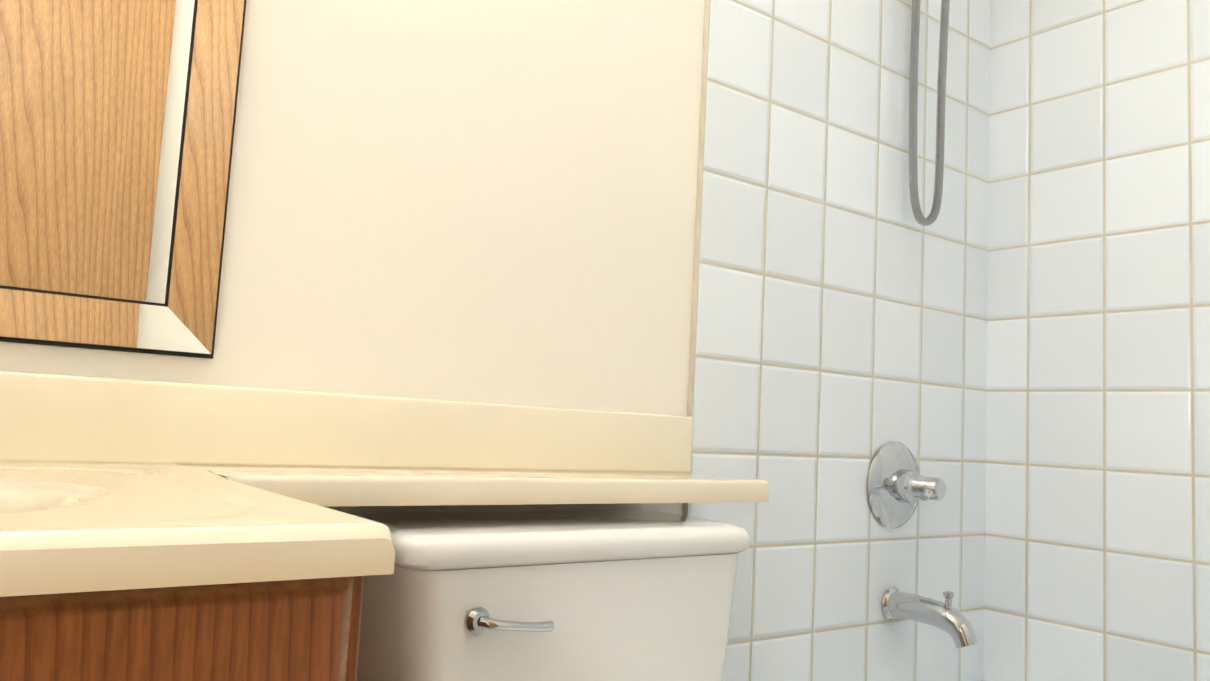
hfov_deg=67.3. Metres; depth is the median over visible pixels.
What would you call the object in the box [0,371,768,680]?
bathroom vanity
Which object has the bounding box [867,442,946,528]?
tub valve
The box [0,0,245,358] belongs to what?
mirror
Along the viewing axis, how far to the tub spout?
1.64 m
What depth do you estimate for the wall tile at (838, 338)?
1.68 m
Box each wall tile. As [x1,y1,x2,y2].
[683,0,990,680]
[983,0,1209,680]
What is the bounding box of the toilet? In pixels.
[355,510,749,680]
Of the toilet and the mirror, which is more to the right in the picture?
the toilet
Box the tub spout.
[881,587,977,648]
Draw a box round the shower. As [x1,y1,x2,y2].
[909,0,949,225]
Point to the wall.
(476, 200)
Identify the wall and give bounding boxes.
[0,0,704,514]
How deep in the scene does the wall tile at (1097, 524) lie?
1.79 m

